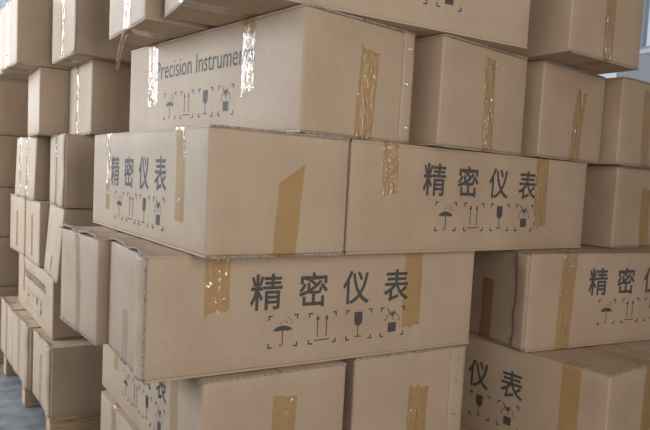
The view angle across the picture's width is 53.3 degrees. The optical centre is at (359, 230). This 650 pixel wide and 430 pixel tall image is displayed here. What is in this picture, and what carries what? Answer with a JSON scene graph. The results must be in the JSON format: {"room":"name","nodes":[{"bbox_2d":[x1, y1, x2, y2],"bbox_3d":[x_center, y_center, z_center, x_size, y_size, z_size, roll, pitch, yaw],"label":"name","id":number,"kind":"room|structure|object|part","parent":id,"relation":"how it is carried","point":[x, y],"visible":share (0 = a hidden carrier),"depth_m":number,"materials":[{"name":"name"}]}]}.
{"room":"warehouse","nodes":[
{"label":"warehouse","id":0,"kind":"room"},
{"bbox_2d":[0,363,45,429],"bbox_3d":[-0.297,1.091,4.466,10.800,0.200,10.500,0,5,-37],"label":"floor","id":1,"kind":"structure","parent":0,"point":[13,414],"depth_m":3.51,"materials":[{"name":"concrete"}]},
{"bbox_2d":[0,340,3,363],"bbox_3d":[-2.312,0.765,4.974,1.110,0.150,1.020,0,5,-37],"label":"wooden pallet","id":2,"kind":"object","parent":1,"relation":"on","point":[1,351],"visible":0.02,"depth_m":4.30,"materials":[{"name":"brown wood"}]},
{"bbox_2d":[0,285,18,339],"bbox_3d":[-2.160,0.534,4.718,1.092,0.365,0.434,0,5,-37],"label":"carton","id":3,"kind":"object","parent":2,"relation":"on","point":[5,291],"visible":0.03,"depth_m":4.30,"materials":[{"name":"beige cardboard"}]},
{"bbox_2d":[0,237,18,285],"bbox_3d":[-2.181,0.188,4.662,1.090,0.330,0.434,0,5,-37],"label":"carton","id":4,"kind":"object","parent":3,"relation":"on","point":[9,257],"visible":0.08,"depth_m":4.29,"materials":[{"name":"beige cardboard"}]},
{"bbox_2d":[0,187,14,236],"bbox_3d":[-2.187,-0.139,4.619,1.090,0.327,0.434,0,5,-37],"label":"carton","id":5,"kind":"object","parent":4,"relation":"on","point":[5,197],"visible":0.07,"depth_m":4.25,"materials":[{"name":"beige cardboard"}]},
{"bbox_2d":[0,135,21,186],"bbox_3d":[-2.120,-0.470,4.631,1.092,0.337,0.434,0,5,-37],"label":"carton","id":6,"kind":"object","parent":5,"relation":"on","point":[8,144],"visible":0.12,"depth_m":4.23,"materials":[{"name":"brown cardboard"}]},
{"bbox_2d":[0,81,29,136],"bbox_3d":[-2.024,-0.822,4.662,1.092,0.371,0.434,0,5,-37],"label":"carton","id":7,"kind":"object","parent":6,"relation":"on","point":[13,96],"visible":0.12,"depth_m":4.22,"materials":[{"name":"brown cardboard"}]},
{"bbox_2d":[4,354,100,429],"bbox_3d":[-1.421,0.895,3.909,1.105,0.150,1.365,0,5,-37],"label":"wooden pallet","id":8,"kind":"object","parent":1,"relation":"on","point":[91,420],"visible":0.06,"depth_m":3.14,"materials":[{"name":"brown wood"}]},
{"bbox_2d":[0,296,26,366],"bbox_3d":[-1.709,0.602,4.248,1.097,0.350,0.434,0,5,-37],"label":"carton","id":9,"kind":"object","parent":8,"relation":"on","point":[9,304],"visible":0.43,"depth_m":3.90,"materials":[{"name":"beige cardboard"}]},
{"bbox_2d":[12,311,41,389],"bbox_3d":[-1.437,0.645,3.877,1.108,0.350,0.436,0,5,-38],"label":"carton","id":10,"kind":"object","parent":8,"relation":"on","point":[23,322],"visible":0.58,"depth_m":3.50,"materials":[{"name":"beige cardboard"}]},
{"bbox_2d":[18,253,83,339],"bbox_3d":[-1.611,0.331,3.671,0.437,0.308,1.060,0,5,-36],"label":"carton","id":11,"kind":"object","parent":10,"relation":"on","point":[39,294],"visible":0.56,"depth_m":3.33,"materials":[{"name":"brown cardboard"}]},
{"bbox_2d":[10,194,25,254],"bbox_3d":[-1.652,-0.043,4.265,1.092,0.342,0.438,0,5,-38],"label":"carton","id":12,"kind":"object","parent":11,"relation":"on","point":[18,204],"visible":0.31,"depth_m":3.90,"materials":[{"name":"beige cardboard"}]},
{"bbox_2d":[25,199,50,266],"bbox_3d":[-1.345,0.005,3.845,1.092,0.342,0.432,0,5,-36],"label":"carton","id":13,"kind":"object","parent":11,"relation":"on","point":[37,211],"visible":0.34,"depth_m":3.42,"materials":[{"name":"beige cardboard"}]},
{"bbox_2d":[15,137,50,199],"bbox_3d":[-1.449,-0.352,3.954,1.101,0.340,0.440,0,6,-40],"label":"carton","id":14,"kind":"object","parent":13,"relation":"on","point":[32,182],"visible":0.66,"depth_m":3.49,"materials":[{"name":"brown cardboard"}]},
{"bbox_2d":[28,67,70,137],"bbox_3d":[-1.230,-0.652,3.636,1.091,0.330,0.400,0,5,-34],"label":"carton","id":15,"kind":"object","parent":14,"relation":"on","point":[49,88],"visible":0.25,"depth_m":3.22,"materials":[{"name":"brown cardboard"}]},
{"bbox_2d":[0,0,73,74],"bbox_3d":[-1.342,-0.986,3.588,1.094,0.330,0.434,0,6,-39],"label":"carton","id":16,"kind":"object","parent":15,"relation":"on","point":[26,26],"visible":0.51,"depth_m":3.15,"materials":[{"name":"brown cardboard"}]},
{"bbox_3d":[-1.331,-0.698,4.173,1.004,0.330,0.434,0,5,-37],"label":"carton","id":17,"kind":"object","parent":14,"relation":"on","visible":0},
{"bbox_2d":[0,71,28,83],"bbox_3d":[-1.602,-1.028,3.956,1.094,0.330,0.434,0,5,-37],"label":"carton","id":18,"kind":"object","parent":17,"relation":"on","point":[4,76],"visible":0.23,"depth_m":3.65,"materials":[{"name":"brown cardboard"}]},
{"bbox_2d":[44,204,105,282],"bbox_3d":[-1.020,0.056,3.410,1.115,0.343,0.443,0,5,-33],"label":"carton","id":19,"kind":"object","parent":11,"relation":"on","point":[58,216],"visible":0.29,"depth_m":3.00,"materials":[{"name":"beige cardboard"}]},
{"bbox_2d":[49,134,94,208],"bbox_3d":[-1.002,-0.285,3.399,1.105,0.340,0.432,0,5,-34],"label":"carton","id":20,"kind":"object","parent":19,"relation":"on","point":[72,155],"visible":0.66,"depth_m":2.96,"materials":[{"name":"beige cardboard"}]},
{"bbox_2d":[69,60,130,135],"bbox_3d":[-0.875,-0.612,3.356,1.091,0.330,0.426,0,5,-36],"label":"carton","id":21,"kind":"object","parent":20,"relation":"on","point":[99,92],"visible":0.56,"depth_m":2.93,"materials":[{"name":"brown cardboard"}]},
{"bbox_2d":[52,0,146,66],"bbox_3d":[-0.894,-0.934,3.220,1.095,0.330,0.437,0,5,-37],"label":"carton","id":22,"kind":"object","parent":21,"relation":"on","point":[80,27],"visible":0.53,"depth_m":2.80,"materials":[{"name":"cardboard"}]},
{"bbox_2d":[32,328,106,418],"bbox_3d":[-1.135,0.690,3.502,1.104,0.349,0.430,0,5,-37],"label":"carton","id":23,"kind":"object","parent":8,"relation":"on","point":[67,373],"visible":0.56,"depth_m":3.09,"materials":[{"name":"brown cardboard"}]},
{"bbox_3d":[0.160,1.080,2.609,2.020,0.150,1.360,0,5,-37],"label":"wooden pallet","id":24,"kind":"object","parent":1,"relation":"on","visible":0},
{"bbox_2d":[100,390,138,429],"bbox_3d":[-0.527,0.836,2.215,0.437,0.319,1.092,0,5,-35],"label":"carton","id":25,"kind":"object","parent":24,"relation":"on","point":[113,417],"visible":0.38,"depth_m":2.39,"materials":[{"name":"brown cardboard"}]},
{"bbox_2d":[102,344,346,429],"bbox_3d":[-0.536,0.507,2.262,0.450,0.328,1.092,0,5,-34],"label":"carton","id":26,"kind":"object","parent":25,"relation":"on","point":[310,396],"visible":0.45,"depth_m":1.85,"materials":[{"name":"brown cardboard"}]},
{"bbox_2d":[122,369,129,401],"bbox_3d":[-0.831,0.550,2.303,0.003,0.094,0.094,0,5,-34],"label":"print","id":27,"kind":"object","parent":26,"relation":"attached to","point":[125,382],"depth_m":2.30},
{"bbox_2d":[142,390,151,426],"bbox_3d":[-0.687,0.574,2.092,0.002,0.094,0.094,0,5,-34],"label":"print","id":28,"kind":"object","parent":26,"relation":"attached to","point":[146,400],"depth_m":2.09},
{"bbox_2d":[154,402,164,429],"bbox_3d":[-0.615,0.586,1.988,0.002,0.094,0.094,0,5,-34],"label":"print","id":29,"kind":"object","parent":26,"relation":"attached to","point":[158,423],"depth_m":1.99},
{"bbox_2d":[460,425,471,429],"bbox_3d":[0.523,0.885,2.609,0.434,0.277,1.094,0,6,-39],"label":"carton","id":30,"kind":"object","parent":24,"relation":"on","point":[462,426],"visible":0.02,"depth_m":2.45,"materials":[{"name":"brown cardboard"}]},
{"bbox_2d":[461,333,649,429],"bbox_3d":[0.586,0.575,2.577,0.436,0.351,1.098,0,6,-40],"label":"carton","id":31,"kind":"object","parent":30,"relation":"on","point":[604,386],"visible":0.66,"depth_m":2.21,"materials":[{"name":"brown cardboard"}]},
{"bbox_2d":[469,390,489,421],"bbox_3d":[0.448,0.652,2.407,0.001,0.094,0.094,-1,6,-40],"label":"print","id":32,"kind":"object","parent":31,"relation":"attached to","point":[479,398],"depth_m":2.41},
{"bbox_2d":[496,400,518,429],"bbox_3d":[0.530,0.664,2.311,0.001,0.094,0.094,0,6,-40],"label":"print","id":33,"kind":"object","parent":31,"relation":"attached to","point":[507,411],"depth_m":2.31,"materials":[{"name":"grey"}]},
{"bbox_2d":[469,244,649,351],"bbox_3d":[0.955,0.239,2.665,1.101,0.347,0.439,1,5,-29],"label":"carton","id":34,"kind":"object","parent":31,"relation":"on","point":[523,300],"visible":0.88,"depth_m":2.35,"materials":[{"name":"cardboard"}]},
{"bbox_2d":[597,299,615,324],"bbox_3d":[0.923,0.304,2.411,0.094,0.094,0.001,1,5,-28],"label":"print","id":35,"kind":"object","parent":34,"relation":"attached to","point":[605,309],"depth_m":2.41},
{"bbox_2d":[581,165,649,247],"bbox_3d":[0.866,-0.142,3.134,0.434,0.331,1.092,0,5,-37],"label":"carton","id":36,"kind":"object","parent":34,"relation":"on","point":[616,210],"visible":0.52,"depth_m":2.64,"materials":[{"name":"beige cardboard"}]},
{"bbox_2d":[588,77,649,168],"bbox_3d":[0.856,-0.474,3.053,0.434,0.339,1.092,0,5,-37],"label":"carton","id":37,"kind":"object","parent":36,"relation":"on","point":[625,131],"visible":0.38,"depth_m":2.54,"materials":[{"name":"brown cardboard"}]},
{"bbox_3d":[-0.134,0.834,2.535,0.440,0.319,1.093,0,5,-36],"label":"carton","id":38,"kind":"object","parent":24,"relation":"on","visible":0},
{"bbox_2d":[340,344,465,429],"bbox_3d":[-0.126,0.507,2.565,0.457,0.328,1.096,0,5,-33],"label":"carton","id":39,"kind":"object","parent":38,"relation":"on","point":[422,389],"visible":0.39,"depth_m":2.10,"materials":[{"name":"cardboard"}]},
{"bbox_2d":[59,224,143,344],"bbox_3d":[-0.493,0.159,2.438,1.098,0.342,0.422,0,5,-38],"label":"carton","id":40,"kind":"object","parent":39,"relation":"on","point":[85,272],"visible":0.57,"depth_m":2.04,"materials":[{"name":"beige cardboard"}]},
{"bbox_2d":[93,125,349,258],"bbox_3d":[-0.518,-0.143,2.127,0.422,0.331,1.070,0,5,-36],"label":"carton","id":41,"kind":"object","parent":40,"relation":"on","point":[204,191],"visible":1,"depth_m":1.73,"materials":[{"name":"brown cardboard"}]},
{"bbox_2d":[115,191,123,219],"bbox_3d":[-0.805,-0.084,2.170,0.002,0.094,0.094,0,5,-36],"label":"print","id":42,"kind":"object","parent":41,"relation":"attached to","point":[119,195],"depth_m":2.17,"materials":[{"name":"grey paint"}]},
{"bbox_2d":[138,194,148,226],"bbox_3d":[-0.654,-0.060,1.964,0.003,0.094,0.094,0,5,-36],"label":"print","id":43,"kind":"object","parent":41,"relation":"attached to","point":[143,199],"depth_m":1.97,"materials":[{"name":"grey paint"}]},
{"bbox_2d":[152,197,163,230],"bbox_3d":[-0.580,-0.048,1.861,0.002,0.094,0.094,0,5,-36],"label":"print","id":44,"kind":"object","parent":41,"relation":"attached to","point":[157,216],"depth_m":1.86},
{"bbox_2d":[129,3,415,143],"bbox_3d":[-0.367,-0.481,2.253,0.425,0.340,1.133,-1,6,-42],"label":"carton","id":45,"kind":"object","parent":41,"relation":"on","point":[307,68],"visible":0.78,"depth_m":1.89,"materials":[{"name":"cardboard"}]},
{"bbox_2d":[109,0,216,70],"bbox_3d":[-0.339,-0.769,2.468,1.104,0.456,0.441,0,5,-35],"label":"carton","id":46,"kind":"object","parent":45,"relation":"on","point":[139,22],"visible":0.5,"depth_m":2.13,"materials":[{"name":"brown cardboard"}]},
{"bbox_2d":[163,92,175,119],"bbox_3d":[-0.668,-0.437,2.280,0.001,0.094,0.094,-1,6,-42],"label":"print","id":47,"kind":"object","parent":45,"relation":"attached to","point":[169,98],"depth_m":2.28,"materials":[{"name":"grey paint"}]},
{"bbox_2d":[198,87,212,116],"bbox_3d":[-0.497,-0.413,2.090,0.001,0.094,0.094,-1,6,-42],"label":"print","id":48,"kind":"object","parent":45,"relation":"attached to","point":[204,91],"depth_m":2.09},
{"bbox_2d":[217,84,233,115],"bbox_3d":[-0.413,-0.402,1.996,0.001,0.094,0.094,-1,6,-42],"label":"print","id":49,"kind":"object","parent":45,"relation":"attached to","point":[225,103],"depth_m":2.00},
{"bbox_2d":[108,237,474,383],"bbox_3d":[-0.189,0.204,2.083,1.122,0.339,0.417,0,5,-33],"label":"carton","id":50,"kind":"object","parent":39,"relation":"on","point":[175,314],"visible":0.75,"depth_m":1.83,"materials":[{"name":"brown cardboard"}]},
{"bbox_2d":[267,314,298,348],"bbox_3d":[-0.216,0.286,1.831,0.094,0.094,0.002,0,5,-33],"label":"print","id":51,"kind":"object","parent":50,"relation":"attached to","point":[281,328],"depth_m":1.83},
{"bbox_2d":[345,308,371,340],"bbox_3d":[-0.001,0.287,1.972,0.094,0.094,0.002,0,5,-33],"label":"print","id":52,"kind":"object","parent":50,"relation":"attached to","point":[358,315],"depth_m":1.97},
{"bbox_2d":[380,306,404,336],"bbox_3d":[0.105,0.288,2.043,0.094,0.094,0.002,0,5,-33],"label":"print","id":53,"kind":"object","parent":50,"relation":"attached to","point":[392,325],"depth_m":2.04},
{"bbox_2d":[343,139,587,253],"bbox_3d":[0.293,-0.114,2.333,1.126,0.331,0.439,0,5,-37],"label":"carton","id":54,"kind":"object","parent":50,"relation":"on","point":[401,198],"visible":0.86,"depth_m":2.08,"materials":[{"name":"brown cardboard"}]},
{"bbox_2d":[434,201,456,230],"bbox_3d":[0.276,-0.044,2.060,0.094,0.094,0.002,0,5,-37],"label":"print","id":55,"kind":"object","parent":54,"relation":"attached to","point":[445,214],"depth_m":2.06},
{"bbox_2d":[405,34,527,154],"bbox_3d":[0.050,-0.477,2.506,0.447,0.339,1.092,-1,6,-42],"label":"carton","id":56,"kind":"object","parent":54,"relation":"on","point":[467,95],"visible":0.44,"depth_m":2.05,"materials":[{"name":"brown cardboard"}]},
{"bbox_2d":[164,0,529,52],"bbox_3d":[-0.013,-0.780,2.024,1.077,0.330,0.434,1,5,-30],"label":"carton","id":57,"kind":"object","parent":56,"relation":"on","point":[499,24],"visible":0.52,"depth_m":1.93,"materials":[{"name":"brown cardboard"}]},
{"bbox_2d":[436,0,461,11],"bbox_3d":[0.273,-0.712,1.944,0.094,0.094,0.002,1,5,-29],"label":"print","id":58,"kind":"object","parent":57,"relation":"attached to","point":[441,5],"depth_m":1.95,"materials":[{"name":"grey paint"}]},
{"bbox_2d":[489,203,509,230],"bbox_3d":[0.481,-0.044,2.215,0.094,0.094,0.002,0,5,-37],"label":"print","id":59,"kind":"object","parent":54,"relation":"attached to","point":[499,208],"depth_m":2.21},
{"bbox_2d":[514,204,532,230],"bbox_3d":[0.583,-0.044,2.291,0.094,0.094,0.002,0,5,-37],"label":"print","id":60,"kind":"object","parent":54,"relation":"attached to","point":[522,221],"depth_m":2.29},
{"bbox_2d":[511,60,605,163],"bbox_3d":[0.444,-0.478,2.806,0.422,0.339,1.091,-1,6,-41],"label":"carton","id":61,"kind":"object","parent":54,"relation":"on","point":[563,113],"visible":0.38,"depth_m":2.35,"materials":[{"name":"brown cardboard"}]},
{"bbox_2d":[513,0,643,74],"bbox_3d":[0.537,-0.798,2.654,0.424,0.330,1.093,0,5,-37],"label":"carton","id":62,"kind":"object","parent":61,"relation":"on","point":[597,37],"visible":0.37,"depth_m":2.21,"materials":[{"name":"brown cardboard"}]},
{"bbox_3d":[0.895,0.860,2.940,0.434,0.319,1.093,0,5,-37],"label":"carton","id":63,"kind":"object","parent":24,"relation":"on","visible":0},
{"bbox_2d":[613,340,649,351],"bbox_3d":[0.925,0.547,2.925,0.434,0.309,1.089,0,5,-37],"label":"carton","id":64,"kind":"object","parent":63,"relation":"on","point":[644,345],"visible":0.02,"depth_m":2.46,"materials":[{"name":"beige cardboard"}]},
{"bbox_2d":[618,0,649,81],"bbox_3d":[4.013,-1.304,7.424,0.250,4.600,9.900,0,5,-37],"label":"wall","id":65,"kind":"structure","parent":0,"point":[643,74],"depth_m":7.94,"materials":[{"name":"grey paint"}]},
{"bbox_2d":[639,0,649,54],"bbox_3d":[4.303,-2.644,6.895,0.180,1.220,2.860,0,5,-37],"label":"window","id":66,"kind":"structure","parent":65,"relation":"in","point":[644,49],"depth_m":7.98,"materials":[{"name":"glass"}]},
{"bbox_3d":[4.243,-2.064,6.918,0.110,0.055,2.860,0,5,-37],"label":"sill","id":67,"kind":"part","parent":66,"relation":"part of","materials":[{"name":"white paint"}]},
{"bbox_3d":[-3.200,-1.772,8.325,10.200,4.600,0.250,0,5,-37],"label":"wall","id":68,"kind":"structure","parent":0,"visible":0},
{"bbox_2d":[0,0,3,10],"bbox_3d":[-5.240,-2.558,6.594,2.960,2.200,0.180,0,5,-37],"label":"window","id":69,"kind":"structure","parent":68,"relation":"in","point":[1,1],"depth_m":7.45,"materials":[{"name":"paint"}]}
]}

